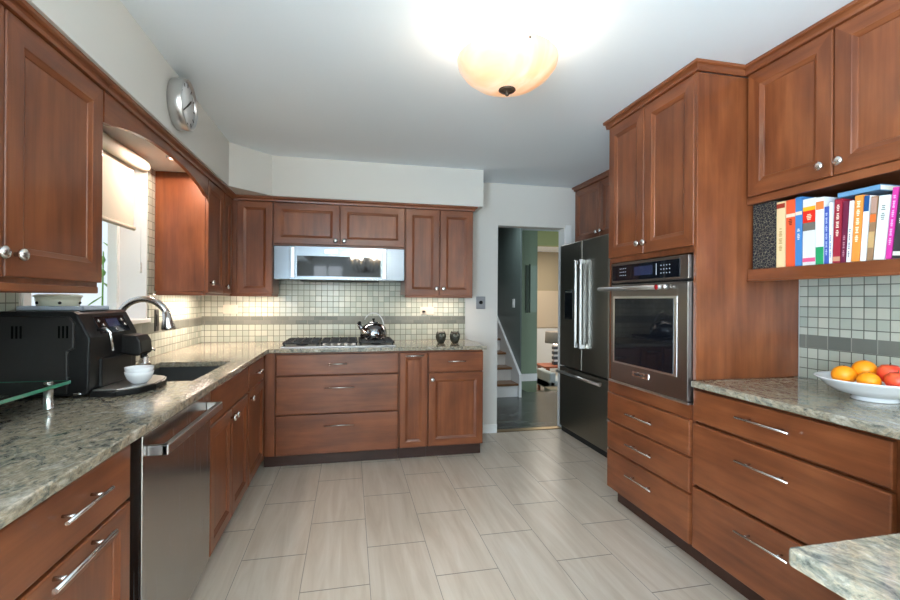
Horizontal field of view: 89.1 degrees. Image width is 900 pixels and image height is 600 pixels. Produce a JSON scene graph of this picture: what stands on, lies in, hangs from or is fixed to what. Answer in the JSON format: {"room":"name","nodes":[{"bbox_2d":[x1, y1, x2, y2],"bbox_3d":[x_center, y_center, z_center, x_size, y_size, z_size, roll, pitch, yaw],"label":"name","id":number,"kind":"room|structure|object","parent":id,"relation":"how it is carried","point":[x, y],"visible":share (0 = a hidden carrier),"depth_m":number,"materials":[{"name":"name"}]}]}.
{"room":"kitchen","nodes":[
{"label":"kitchen","id":0,"kind":"room"},
{"bbox_2d":[26,0,483,213],"bbox_3d":[-0.155,-0.982,0.506,2.377,0.320,7.457,0,0,-12],"label":"soffit","id":1,"kind":"structure","parent":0,"point":[105,32],"depth_m":3.00,"materials":[{"name":"white paint"}]},
{"bbox_2d":[103,82,212,196],"bbox_3d":[-1.438,-0.750,2.361,0.050,0.156,1.295,0,0,-12],"label":"window valance","id":2,"kind":"object","parent":1,"relation":"attached to","point":[120,110],"visible":0.96,"depth_m":2.07,"materials":[{"name":"brown wood"}]},
{"bbox_2d":[167,77,197,130],"bbox_3d":[-1.356,-0.990,2.323,0.067,0.248,0.248,0,0,-12],"label":"wall clock","id":3,"kind":"object","parent":1,"relation":"attached to","point":[181,97],"visible":1,"depth_m":2.27,"materials":[{"name":"silver metal"}]},
{"bbox_2d":[188,390,747,599],"bbox_3d":[0.611,1.323,2.695,4.838,0.060,11.400,0,0,-12],"label":"floor","id":4,"kind":"structure","parent":0,"point":[535,514],"depth_m":2.52,"materials":[{"name":"tile"}]},
{"bbox_2d":[0,445,129,599],"bbox_3d":[-1.128,0.841,0.904,0.649,0.882,0.745,0,0,-12],"label":"base cabinet","id":5,"kind":"object","parent":4,"relation":"on","point":[74,544],"visible":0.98,"depth_m":1.06,"materials":[{"name":"brown wood"}]},
{"bbox_2d":[126,392,222,599],"bbox_3d":[-1.273,0.845,1.650,0.664,0.872,0.759,0,0,-12],"label":"dishwasher","id":6,"kind":"object","parent":4,"relation":"on","point":[169,499],"visible":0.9,"depth_m":1.62,"materials":[{"name":"silver metal"}]},
{"bbox_2d":[209,367,247,556],"bbox_3d":[-1.460,0.839,2.409,0.644,0.882,0.796,0,0,-12],"label":"base cabinet","id":7,"kind":"object","parent":4,"relation":"on","point":[229,426],"visible":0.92,"depth_m":2.40,"materials":[{"name":"brown wood"}]},
{"bbox_2d":[202,356,264,485],"bbox_3d":[-1.606,0.838,3.088,0.648,0.882,0.587,0,0,-12],"label":"base cabinet","id":8,"kind":"object","parent":4,"relation":"on","point":[255,392],"visible":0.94,"depth_m":3.10,"materials":[{"name":"brown wood"}]},
{"bbox_2d":[263,351,398,466],"bbox_3d":[-0.966,0.842,3.806,1.020,0.882,0.648,0,0,-12],"label":"base cabinet","id":9,"kind":"object","parent":4,"relation":"on","point":[320,407],"visible":0.98,"depth_m":3.53,"materials":[{"name":"brown wood"}]},
{"bbox_2d":[0,339,486,528],"bbox_3d":[-0.474,0.387,1.845,2.343,0.030,4.707,0,0,-12],"label":"countertop","id":10,"kind":"structure","parent":9,"relation":"on","point":[42,452],"depth_m":1.43,"materials":[{"name":"stone"}]},
{"bbox_2d":[0,380,70,409],"bbox_3d":[-1.316,0.320,0.931,0.281,0.092,1.281,0,0,-12],"label":"glass shelf","id":11,"kind":"object","parent":10,"relation":"on","point":[9,391],"visible":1,"depth_m":1.49,"materials":[{"name":"green"}]},
{"bbox_2d":[0,309,166,397],"bbox_3d":[-1.438,0.204,1.868,0.456,0.324,0.397,0,0,-12],"label":"coffee machine","id":12,"kind":"object","parent":10,"relation":"on","point":[92,350],"visible":0.84,"depth_m":1.69,"materials":[{"name":"black plastic"}]},
{"bbox_2d":[16,306,108,310],"bbox_3d":[-1.530,0.032,1.820,0.220,0.018,0.190,0,0,-12],"label":"tray","id":13,"kind":"object","parent":12,"relation":"on","point":[18,308],"visible":0.92,"depth_m":1.74,"materials":[{"name":"blue plastic"}]},
{"bbox_2d":[32,294,82,305],"bbox_3d":[-1.554,0.004,1.815,0.154,0.060,0.154,0,0,-12],"label":"pot","id":14,"kind":"object","parent":13,"relation":"on","point":[40,299],"visible":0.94,"depth_m":1.76,"materials":[{"name":"white ceramic"}]},
{"bbox_2d":[90,375,166,397],"bbox_3d":[-1.303,0.353,1.907,0.174,0.028,0.368,0,0,-12],"label":"drip tray","id":15,"kind":"object","parent":12,"relation":"on","point":[120,386],"depth_m":1.79,"materials":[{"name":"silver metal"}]},
{"bbox_2d":[124,370,153,383],"bbox_3d":[-1.268,0.314,1.868,0.103,0.049,0.103,0,0,-12],"label":"cup","id":16,"kind":"object","parent":12,"relation":"on","point":[143,377],"visible":0.92,"depth_m":1.83,"materials":[{"name":"white ceramic"}]},
{"bbox_2d":[124,365,153,372],"bbox_3d":[-1.268,0.296,1.868,0.103,0.049,0.103,0,0,-12],"label":"cup","id":17,"kind":"object","parent":16,"relation":"on","point":[136,368],"visible":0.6,"depth_m":1.84,"materials":[{"name":"white ceramic"}]},
{"bbox_2d":[118,296,175,329],"bbox_3d":[-1.561,0.172,2.357,0.290,0.386,0.137,0,0,-12],"label":"faucet","id":18,"kind":"object","parent":10,"relation":"on","point":[167,321],"visible":0.57,"depth_m":2.32,"materials":[{"name":"silver metal"}]},
{"bbox_2d":[138,348,155,364],"bbox_3d":[-1.716,0.314,2.594,0.093,0.100,0.063,0,0,-12],"label":"soap dispenser","id":19,"kind":"object","parent":10,"relation":"on","point":[142,361],"visible":0.44,"depth_m":2.57,"materials":[{"name":"metal"}]},
{"bbox_2d":[153,366,219,380],"bbox_3d":[-1.435,0.493,2.379,0.390,0.194,0.690,0,0,-12],"label":"sink","id":20,"kind":"object","parent":10,"relation":"in","point":[172,373],"visible":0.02,"depth_m":2.69,"materials":[{"name":"grey metal"}]},
{"bbox_2d":[280,337,395,347],"bbox_3d":[-0.917,0.348,3.823,0.877,0.042,0.520,0,0,-12],"label":"cooktop","id":21,"kind":"object","parent":10,"relation":"in","point":[315,342],"visible":0.94,"depth_m":3.66,"materials":[{"name":"silver metal"}]},
{"bbox_2d":[357,312,386,339],"bbox_3d":[-0.644,0.216,3.852,0.226,0.225,0.226,0,0,32],"label":"kettle","id":22,"kind":"object","parent":21,"relation":"on","point":[372,330],"visible":1,"depth_m":3.77,"materials":[{"name":"silver metal"}]},
{"bbox_2d":[436,331,445,342],"bbox_3d":[-0.079,0.323,3.993,0.094,0.104,0.099,0,0,-12],"label":"shaker","id":23,"kind":"object","parent":10,"relation":"on","point":[440,336],"visible":1,"depth_m":3.96,"materials":[{"name":"grey"}]},
{"bbox_2d":[450,331,459,342],"bbox_3d":[0.043,0.324,4.020,0.094,0.104,0.099,0,0,-12],"label":"shaker","id":24,"kind":"object","parent":10,"relation":"on","point":[454,336],"visible":1,"depth_m":3.99,"materials":[{"name":"grey"}]},
{"bbox_2d":[397,351,426,457],"bbox_3d":[-0.354,0.846,3.940,0.230,0.882,0.648,0,0,-12],"label":"base cabinet","id":25,"kind":"object","parent":4,"relation":"on","point":[412,398],"visible":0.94,"depth_m":3.67,"materials":[{"name":"brown wood"}]},
{"bbox_2d":[426,350,482,455],"bbox_3d":[-0.013,0.848,4.014,0.466,0.882,0.648,0,0,-12],"label":"base cabinet","id":26,"kind":"object","parent":4,"relation":"on","point":[454,377],"visible":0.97,"depth_m":3.74,"materials":[{"name":"brown wood"}]},
{"bbox_2d":[497,315,521,397],"bbox_3d":[-0.059,0.299,7.045,1.578,1.980,2.310,0,0,-12],"label":"staircase","id":27,"kind":"structure","parent":4,"relation":"on","point":[508,372],"depth_m":6.34,"materials":[{"name":"white paint"}]},
{"bbox_2d":[555,234,609,457],"bbox_3d":[1.555,0.381,4.221,0.873,1.838,0.882,0,0,-12],"label":"refrigerator","id":28,"kind":"object","parent":4,"relation":"on","point":[585,264],"visible":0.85,"depth_m":4.07,"materials":[{"name":"black metal"}]},
{"bbox_2d":[603,58,798,566],"bbox_3d":[1.368,0.084,2.601,0.635,2.428,0.812,0,0,-12],"label":"tall cabinet","id":29,"kind":"object","parent":4,"relation":"on","point":[678,153],"visible":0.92,"depth_m":2.28,"materials":[{"name":"brown wood"}]},
{"bbox_2d":[597,254,693,404],"bbox_3d":[1.307,0.142,2.603,0.652,0.732,0.722,0,0,-12],"label":"oven","id":30,"kind":"object","parent":29,"relation":"in","point":[652,299],"visible":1,"depth_m":2.44,"materials":[{"name":"silver metal"}]},
{"bbox_2d":[692,389,899,599],"bbox_3d":[1.526,0.859,1.851,0.633,0.882,0.837,0,0,-12],"label":"base cabinet","id":31,"kind":"object","parent":4,"relation":"on","point":[770,481],"visible":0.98,"depth_m":1.75,"materials":[{"name":"brown wood"}]},
{"bbox_3d":[1.132,0.856,0.328,0.893,0.882,0.915,0,0,-12],"label":"base cabinet","id":32,"kind":"object","parent":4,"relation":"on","visible":0},
{"bbox_2d":[691,377,899,599],"bbox_3d":[1.246,0.399,1.005,1.550,0.030,2.330,0,0,-12],"label":"countertop","id":33,"kind":"structure","parent":32,"relation":"on","point":[866,568],"depth_m":1.36,"materials":[{"name":"stone"}]},
{"bbox_2d":[813,371,899,403],"bbox_3d":[1.643,0.344,1.767,0.378,0.083,0.378,0,0,-12],"label":"fruit bowl","id":34,"kind":"object","parent":33,"relation":"on","point":[884,394],"visible":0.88,"depth_m":1.70,"materials":[{"name":"white ceramic"}]},
{"bbox_2d":[831,365,856,381],"bbox_3d":[1.560,0.296,1.812,0.080,0.076,0.080,0,0,-12],"label":"orange","id":35,"kind":"object","parent":34,"relation":"in","point":[844,373],"visible":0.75,"depth_m":1.79,"materials":[{"name":"orange food"}]},
{"bbox_2d":[851,360,876,375],"bbox_3d":[1.625,0.273,1.794,0.080,0.076,0.080,0,0,-12],"label":"orange","id":36,"kind":"object","parent":34,"relation":"in","point":[861,366],"visible":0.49,"depth_m":1.77,"materials":[{"name":"orange food"}]},
{"bbox_2d":[856,372,881,384],"bbox_3d":[1.577,0.304,1.722,0.072,0.069,0.072,0,0,-12],"label":"orange","id":37,"kind":"object","parent":34,"relation":"in","point":[866,377],"visible":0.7,"depth_m":1.70,"materials":[{"name":"orange food"}]},
{"bbox_2d":[876,363,899,381],"bbox_3d":[1.649,0.274,1.717,0.074,0.076,0.074,0,0,-12],"label":"apple","id":38,"kind":"object","parent":34,"relation":"in","point":[882,370],"visible":0.65,"depth_m":1.71,"materials":[{"name":"red food"}]},
{"bbox_2d":[884,370,899,386],"bbox_3d":[1.626,0.294,1.661,0.074,0.076,0.074,0,0,-12],"label":"apple","id":39,"kind":"object","parent":34,"relation":"on","point":[892,378],"visible":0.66,"depth_m":1.65,"materials":[{"name":"red food"}]},
{"bbox_2d":[120,0,852,251],"bbox_3d":[1.307,-1.172,3.754,6.858,0.080,13.420,0,0,-12],"label":"ceiling","id":40,"kind":"structure","parent":0,"point":[374,81],"depth_m":2.25,"materials":[{"name":"white paint"}]},
{"bbox_2d":[457,21,558,96],"bbox_3d":[0.241,-0.999,1.925,0.420,0.280,0.420,0,0,-12],"label":"ceiling light","id":41,"kind":"object","parent":40,"relation":"attached to","point":[509,61],"visible":1,"depth_m":1.81,"materials":[{"name":"white glass"}]},
{"bbox_2d":[497,227,521,380],"bbox_3d":[0.698,0.259,7.319,0.015,2.790,2.400,0,0,-12],"label":"wall","id":42,"kind":"structure","parent":0,"point":[509,239],"depth_m":6.51,"materials":[{"name":"grey paint"}]},
{"bbox_2d":[465,182,574,424],"bbox_3d":[-0.038,0.074,4.411,4.288,2.430,0.120,0,0,-12],"label":"wall","id":43,"kind":"structure","parent":0,"point":[504,205],"depth_m":4.45,"materials":[{"name":"white paint"}]},
{"bbox_2d":[202,281,464,342],"bbox_3d":[-0.986,-0.054,4.137,2.316,0.846,0.009,0,0,-12],"label":"backsplash","id":44,"kind":"structure","parent":43,"relation":"attached to","point":[300,309],"depth_m":4.11,"materials":[{"name":"beige tile"}]},
{"bbox_2d":[223,305,237,313],"bbox_3d":[-1.887,0.080,3.932,0.115,0.075,0.009,0,0,-12],"label":"power outlet","id":45,"kind":"object","parent":44,"relation":"attached to","point":[227,309],"visible":1,"depth_m":3.93,"materials":[{"name":"beige plastic"}]},
{"bbox_2d":[420,307,433,314],"bbox_3d":[-0.216,0.102,4.298,0.125,0.072,0.009,0,0,-12],"label":"power outlet","id":46,"kind":"object","parent":44,"relation":"attached to","point":[429,310],"visible":1,"depth_m":4.30,"materials":[{"name":"beige plastic"}]},
{"bbox_2d":[272,196,405,249],"bbox_3d":[-0.937,-0.632,3.949,1.067,0.386,0.379,0,0,-12],"label":"upper cabinet","id":47,"kind":"object","parent":43,"relation":"attached to","point":[297,221],"visible":1,"depth_m":3.79,"materials":[{"name":"brown wood"}]},
{"bbox_2d":[274,245,404,282],"bbox_3d":[-0.928,-0.296,3.906,1.052,0.282,0.461,0,0,-12],"label":"range hood","id":48,"kind":"object","parent":47,"relation":"attached to","point":[291,263],"visible":1,"depth_m":3.69,"materials":[{"name":"silver metal"}]},
{"bbox_2d":[401,203,477,297],"bbox_3d":[-0.107,-0.420,4.130,0.630,0.800,0.379,0,0,-12],"label":"upper cabinet","id":49,"kind":"object","parent":43,"relation":"attached to","point":[438,238],"visible":0.99,"depth_m":3.97,"materials":[{"name":"brown wood"}]},
{"bbox_2d":[476,296,484,308],"bbox_3d":[0.298,0.026,4.413,0.092,0.120,0.019,0,0,-12],"label":"light switch","id":50,"kind":"object","parent":43,"relation":"attached to","point":[480,301],"visible":1,"depth_m":4.41,"materials":[{"name":"grey"}]},
{"bbox_2d":[483,424,496,433],"bbox_3d":[0.310,1.249,4.421,0.300,0.085,0.012,0,0,-12],"label":"baseboard","id":51,"kind":"structure","parent":43,"relation":"attached to","point":[489,428],"depth_m":4.43,"materials":[{"name":"white paint"}]},
{"bbox_2d":[497,426,560,431],"bbox_3d":[0.792,1.292,4.579,0.710,0.006,0.070,0,0,-12],"label":"trim","id":52,"kind":"structure","parent":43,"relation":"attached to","point":[551,427],"depth_m":4.57,"materials":[{"name":"gold metal"}]},
{"bbox_2d":[557,225,571,426],"bbox_3d":[1.167,0.272,4.667,0.077,2.050,0.134,0,0,-12],"label":"trim","id":53,"kind":"structure","parent":43,"relation":"attached to","point":[565,233],"depth_m":4.69,"materials":[{"name":"white paint"}]},
{"bbox_2d":[521,230,558,391],"bbox_3d":[1.643,0.265,7.587,1.944,2.790,0.120,0,0,-12],"label":"wall","id":54,"kind":"structure","parent":0,"point":[529,238],"depth_m":7.45,"materials":[{"name":"green paint"}]},
{"bbox_2d":[522,373,536,380],"bbox_3d":[1.112,1.257,7.400,0.630,0.120,0.020,0,0,-12],"label":"baseboard","id":55,"kind":"structure","parent":54,"relation":"attached to","point":[525,377],"depth_m":7.43,"materials":[{"name":"white paint"}]},
{"bbox_2d":[525,264,537,312],"bbox_3d":[1.327,-0.187,7.442,0.200,0.790,0.025,0,0,-12],"label":"wall mirror","id":56,"kind":"object","parent":54,"relation":"attached to","point":[531,270],"visible":1,"depth_m":7.44,"materials":[{"name":"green mirror"}]},
{"bbox_2d":[530,265,537,311],"bbox_3d":[1.364,-0.182,7.456,0.121,0.760,0.015,0,0,-12],"label":"mirror glass","id":57,"kind":"object","parent":56,"relation":"attached to","point":[533,269],"depth_m":7.45,"materials":[{"name":"green mirror"}]},
{"bbox_2d":[537,252,557,327],"bbox_3d":[1.612,0.265,10.640,3.100,2.790,0.100,0,0,-12],"label":"wall","id":58,"kind":"structure","parent":0,"point":[547,262],"depth_m":10.73,"materials":[{"name":"beige paint"}]},
{"bbox_2d":[537,291,557,327],"bbox_3d":[1.674,0.210,10.593,3.000,0.860,0.020,0,0,-12],"label":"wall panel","id":59,"kind":"structure","parent":58,"relation":"attached to","point":[547,301],"depth_m":10.72,"materials":[{"name":"beige paint"}]},
{"bbox_2d":[537,328,557,362],"bbox_3d":[1.668,1.100,10.593,3.000,0.880,0.020,0,0,-12],"label":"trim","id":60,"kind":"structure","parent":58,"relation":"attached to","point":[544,350],"depth_m":10.70,"materials":[{"name":"white paint"}]},
{"bbox_2d":[537,371,557,391],"bbox_3d":[2.087,1.693,8.776,2.950,0.060,4.150,0,0,-12],"label":"floor","id":61,"kind":"structure","parent":0,"point":[555,372],"depth_m":8.69,"materials":[{"name":"beige"}]},
{"bbox_2d":[537,368,557,389],"bbox_3d":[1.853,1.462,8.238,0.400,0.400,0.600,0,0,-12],"label":"armchair","id":62,"kind":"object","parent":61,"relation":"on","point":[545,378],"visible":0.55,"depth_m":8.07,"materials":[{"name":"grey fabric"}]},
{"bbox_2d":[537,363,557,370],"bbox_3d":[2.051,1.466,8.998,0.630,0.395,0.500,0,0,-12],"label":"side table","id":63,"kind":"object","parent":61,"relation":"on","point":[547,366],"visible":0.26,"depth_m":8.85,"materials":[{"name":"brown wood"}]},
{"bbox_2d":[545,331,557,364],"bbox_3d":[2.069,0.945,9.001,0.400,0.644,0.400,0,0,-12],"label":"table lamp","id":64,"kind":"object","parent":63,"relation":"on","point":[551,337],"visible":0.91,"depth_m":8.95,"materials":[{"name":"grey"}]},
{"bbox_2d":[544,386,557,391],"bbox_3d":[1.712,1.511,7.107,0.440,0.300,0.250,0,0,-12],"label":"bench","id":65,"kind":"object","parent":61,"relation":"on","point":[552,388],"visible":0.25,"depth_m":7.05,"materials":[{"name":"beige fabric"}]},
{"bbox_2d":[798,280,819,380],"bbox_3d":[2.460,0.091,1.079,0.832,2.430,7.457,0,0,-12],"label":"wall","id":66,"kind":"structure","parent":0,"point":[799,280],"depth_m":2.31,"materials":[{"name":"white paint"}]},
{"bbox_2d":[572,170,608,241],"bbox_3d":[1.697,-0.847,4.250,0.759,0.559,0.922,0,0,-12],"label":"upper cabinet","id":67,"kind":"object","parent":66,"relation":"attached to","point":[592,195],"visible":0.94,"depth_m":4.29,"materials":[{"name":"brown wood"}]},
{"bbox_2d":[744,0,899,205],"bbox_3d":[1.677,-0.794,1.863,0.370,0.668,0.826,0,0,-12],"label":"upper cabinet","id":68,"kind":"object","parent":66,"relation":"attached to","point":[824,102],"visible":1,"depth_m":1.85,"materials":[{"name":"brown wood"}]},
{"bbox_2d":[747,258,899,281],"bbox_3d":[1.697,-0.281,1.868,0.322,0.387,0.826,0,0,-12],"label":"bookshelf","id":69,"kind":"object","parent":66,"relation":"attached to","point":[887,267],"visible":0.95,"depth_m":1.85,"materials":[{"name":"brown wood"}]},
{"bbox_2d":[753,203,761,268],"bbox_3d":[1.561,-0.305,2.224,0.160,0.312,0.048,0,0,-12],"label":"book","id":70,"kind":"object","parent":69,"relation":"on","point":[757,209],"visible":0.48,"depth_m":2.21,"materials":[{"name":"black paper"}]},
{"bbox_2d":[761,201,781,268],"bbox_3d":[1.567,-0.304,2.161,0.160,0.309,0.068,0,0,-12],"label":"book","id":71,"kind":"object","parent":69,"relation":"on","point":[769,209],"visible":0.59,"depth_m":2.14,"materials":[{"name":"black paper"}]},
{"bbox_2d":[776,201,785,267],"bbox_3d":[1.587,-0.298,2.105,0.161,0.299,0.041,0,0,-12],"label":"book","id":72,"kind":"object","parent":69,"relation":"on","point":[781,206],"visible":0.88,"depth_m":2.08,"materials":[{"name":"beige paper"}]},
{"bbox_2d":[786,199,795,266],"bbox_3d":[1.597,-0.298,2.058,0.161,0.298,0.042,0,0,-12],"label":"book","id":73,"kind":"object","parent":69,"relation":"on","point":[790,204],"visible":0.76,"depth_m":2.04,"materials":[{"name":"orange paper"}]},
{"bbox_2d":[795,196,813,265],"bbox_3d":[1.605,-0.299,2.021,0.161,0.301,0.030,0,0,-12],"label":"book","id":74,"kind":"object","parent":69,"relation":"on","point":[799,201],"visible":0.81,"depth_m":2.00,"materials":[{"name":"blue paper"}]},
{"bbox_2d":[803,197,819,265],"bbox_3d":[1.615,-0.291,1.976,0.161,0.285,0.055,0,0,-12],"label":"book","id":75,"kind":"object","parent":69,"relation":"on","point":[809,205],"visible":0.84,"depth_m":1.96,"materials":[{"name":"white paper"}]},
{"bbox_2d":[824,206,828,263],"bbox_3d":[1.630,-0.267,1.904,0.161,0.236,0.017,0,0,-12],"label":"book","id":76,"kind":"object","parent":69,"relation":"on","point":[826,212],"visible":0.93,"depth_m":1.89,"materials":[{"name":"blue paper"}]},
{"bbox_2d":[816,197,837,264],"bbox_3d":[1.625,-0.289,1.931,0.161,0.280,0.033,0,0,-12],"label":"book","id":77,"kind":"object","parent":69,"relation":"on","point":[822,202],"visible":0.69,"depth_m":1.91,"materials":[{"name":"white paper"}]},
{"bbox_2d":[829,202,834,263],"bbox_3d":[1.634,-0.274,1.888,0.161,0.250,0.011,0,0,-12],"label":"book","id":78,"kind":"object","parent":69,"relation":"on","point":[831,204],"visible":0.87,"depth_m":1.87,"materials":[{"name":"white paper"}]},
{"bbox_2d":[833,198,854,262],"bbox_3d":[1.639,-0.278,1.862,0.161,0.258,0.036,0,0,-12],"label":"book","id":79,"kind":"object","parent":69,"relation":"on","point":[838,211],"visible":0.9,"depth_m":1.84,"materials":[{"name":"red paper"}]},
{"bbox_2d":[841,201,849,262],"bbox_3d":[1.645,-0.270,1.835,0.161,0.244,0.028,0,0,-12],"label":"book","id":80,"kind":"object","parent":69,"relation":"on","point":[846,204],"visible":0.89,"depth_m":1.81,"materials":[{"name":"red paper"}]},
{"bbox_2d":[846,200,854,261],"bbox_3d":[1.650,-0.269,1.815,0.161,0.240,0.026,0,0,-12],"label":"book","id":81,"kind":"object","parent":69,"relation":"on","point":[852,203],"visible":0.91,"depth_m":1.80,"materials":[{"name":"white paper"}]},
{"bbox_2d":[851,195,876,261],"bbox_3d":[1.655,-0.277,1.790,0.161,0.256,0.043,0,0,-12],"label":"book","id":82,"kind":"object","parent":69,"relation":"on","point":[859,200],"visible":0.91,"depth_m":1.77,"materials":[{"name":"orange paper"}]},
{"bbox_2d":[838,184,899,198],"bbox_3d":[1.670,-0.421,1.796,0.175,0.022,0.152,0,0,-12],"label":"book","id":83,"kind":"object","parent":82,"relation":"on","point":[879,189],"visible":0.74,"depth_m":1.76,"materials":[{"name":"blue paper"}]},
{"bbox_2d":[860,195,874,260],"bbox_3d":[1.661,-0.273,1.763,0.161,0.249,0.033,0,0,-12],"label":"book","id":84,"kind":"object","parent":69,"relation":"on","point":[867,199],"visible":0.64,"depth_m":1.74,"materials":[{"name":"white paper"}]},
{"bbox_2d":[866,196,878,260],"bbox_3d":[1.666,-0.269,1.739,0.161,0.241,0.037,0,0,-12],"label":"book","id":85,"kind":"object","parent":69,"relation":"on","point":[875,199],"visible":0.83,"depth_m":1.72,"materials":[{"name":"brown paper"}]},
{"bbox_2d":[873,194,891,259],"bbox_3d":[1.673,-0.267,1.708,0.161,0.238,0.054,0,0,-12],"label":"book","id":86,"kind":"object","parent":69,"relation":"on","point":[884,208],"visible":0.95,"depth_m":1.69,"materials":[{"name":"white paper"}]},
{"bbox_2d":[885,187,899,258],"bbox_3d":[1.680,-0.278,1.676,0.161,0.258,0.040,0,0,-12],"label":"book","id":87,"kind":"object","parent":69,"relation":"on","point":[896,190],"visible":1,"depth_m":1.66,"materials":[{"name":"pink paper"}]},
{"bbox_2d":[892,193,899,257],"bbox_3d":[1.686,-0.274,1.650,0.161,0.252,0.052,0,0,-12],"label":"book","id":88,"kind":"object","parent":69,"relation":"on","point":[896,247],"visible":1,"depth_m":1.64,"materials":[{"name":"grey paper"}]},
{"bbox_2d":[799,275,899,380],"bbox_3d":[2.020,0.126,1.119,0.009,0.526,2.422,0,0,-12],"label":"backsplash","id":89,"kind":"structure","parent":66,"relation":"attached to","point":[844,321],"depth_m":2.08,"materials":[{"name":"white tile"}]},
{"bbox_3d":[-1.433,0.065,0.289,0.200,2.430,7.577,0,0,-12],"label":"wall","id":90,"kind":"structure","parent":0,"visible":0},
{"bbox_2d":[0,0,113,292],"bbox_3d":[-1.337,-0.426,1.174,0.359,0.804,1.066,0,0,-12],"label":"upper cabinet","id":91,"kind":"object","parent":90,"relation":"attached to","point":[51,93],"visible":1,"depth_m":1.41,"materials":[{"name":"brown wood"}]},
{"bbox_2d":[20,169,150,323],"bbox_3d":[-1.853,-0.334,2.281,0.217,0.947,1.150,0,0,-12],"label":"window","id":92,"kind":"structure","parent":90,"relation":"in","point":[125,282],"depth_m":2.82,"materials":[{"name":"white paint"}]},
{"bbox_2d":[102,132,149,272],"bbox_3d":[-1.721,-0.493,2.277,0.075,0.662,0.985,0,0,-12],"label":"roller shade","id":93,"kind":"object","parent":92,"relation":"attached to","point":[119,162],"visible":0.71,"depth_m":2.45,"materials":[{"name":"beige fabric"}]},
{"bbox_2d":[0,167,201,360],"bbox_3d":[-1.615,-0.233,1.617,0.009,1.196,4.649,0,0,-12],"label":"backsplash","id":94,"kind":"structure","parent":90,"relation":"attached to","point":[185,310],"depth_m":3.05,"materials":[{"name":"beige tile"}]},
{"bbox_2d":[154,309,158,330],"bbox_3d":[-1.906,0.132,2.977,0.009,0.140,0.060,0,0,-12],"label":"power outlet","id":95,"kind":"object","parent":94,"relation":"attached to","point":[156,312],"visible":1,"depth_m":2.96,"materials":[{"name":"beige plastic"}]},
{"bbox_2d":[156,314,158,326],"bbox_3d":[-1.903,0.132,2.977,0.003,0.080,0.030,0,0,-12],"label":"socket","id":96,"kind":"object","parent":95,"relation":"attached to","point":[157,315],"depth_m":2.97,"materials":[{"name":"black plastic"}]},
{"bbox_2d":[155,171,278,296],"bbox_3d":[-1.698,-0.430,3.472,0.619,0.800,0.985,0,0,-12],"label":"upper cabinet","id":97,"kind":"object","parent":90,"relation":"attached to","point":[220,243],"visible":0.98,"depth_m":3.10,"materials":[{"name":"brown wood"}]},
{"label":"outside","id":98,"kind":"structure","parent":0,"visible":0},
{"bbox_3d":[-7.584,1.964,-1.656,12.500,0.050,28.000,0,0,-12],"label":"ground","id":99,"kind":"structure","parent":98,"visible":0},
{"bbox_2d":[87,242,107,305],"bbox_3d":[-2.336,0.792,3.077,0.184,2.364,0.179,0,0,-44],"label":"plant","id":100,"kind":"object","parent":99,"relation":"on","point":[103,257],"visible":0.23,"depth_m":3.07,"materials":[{"name":"green plant"}]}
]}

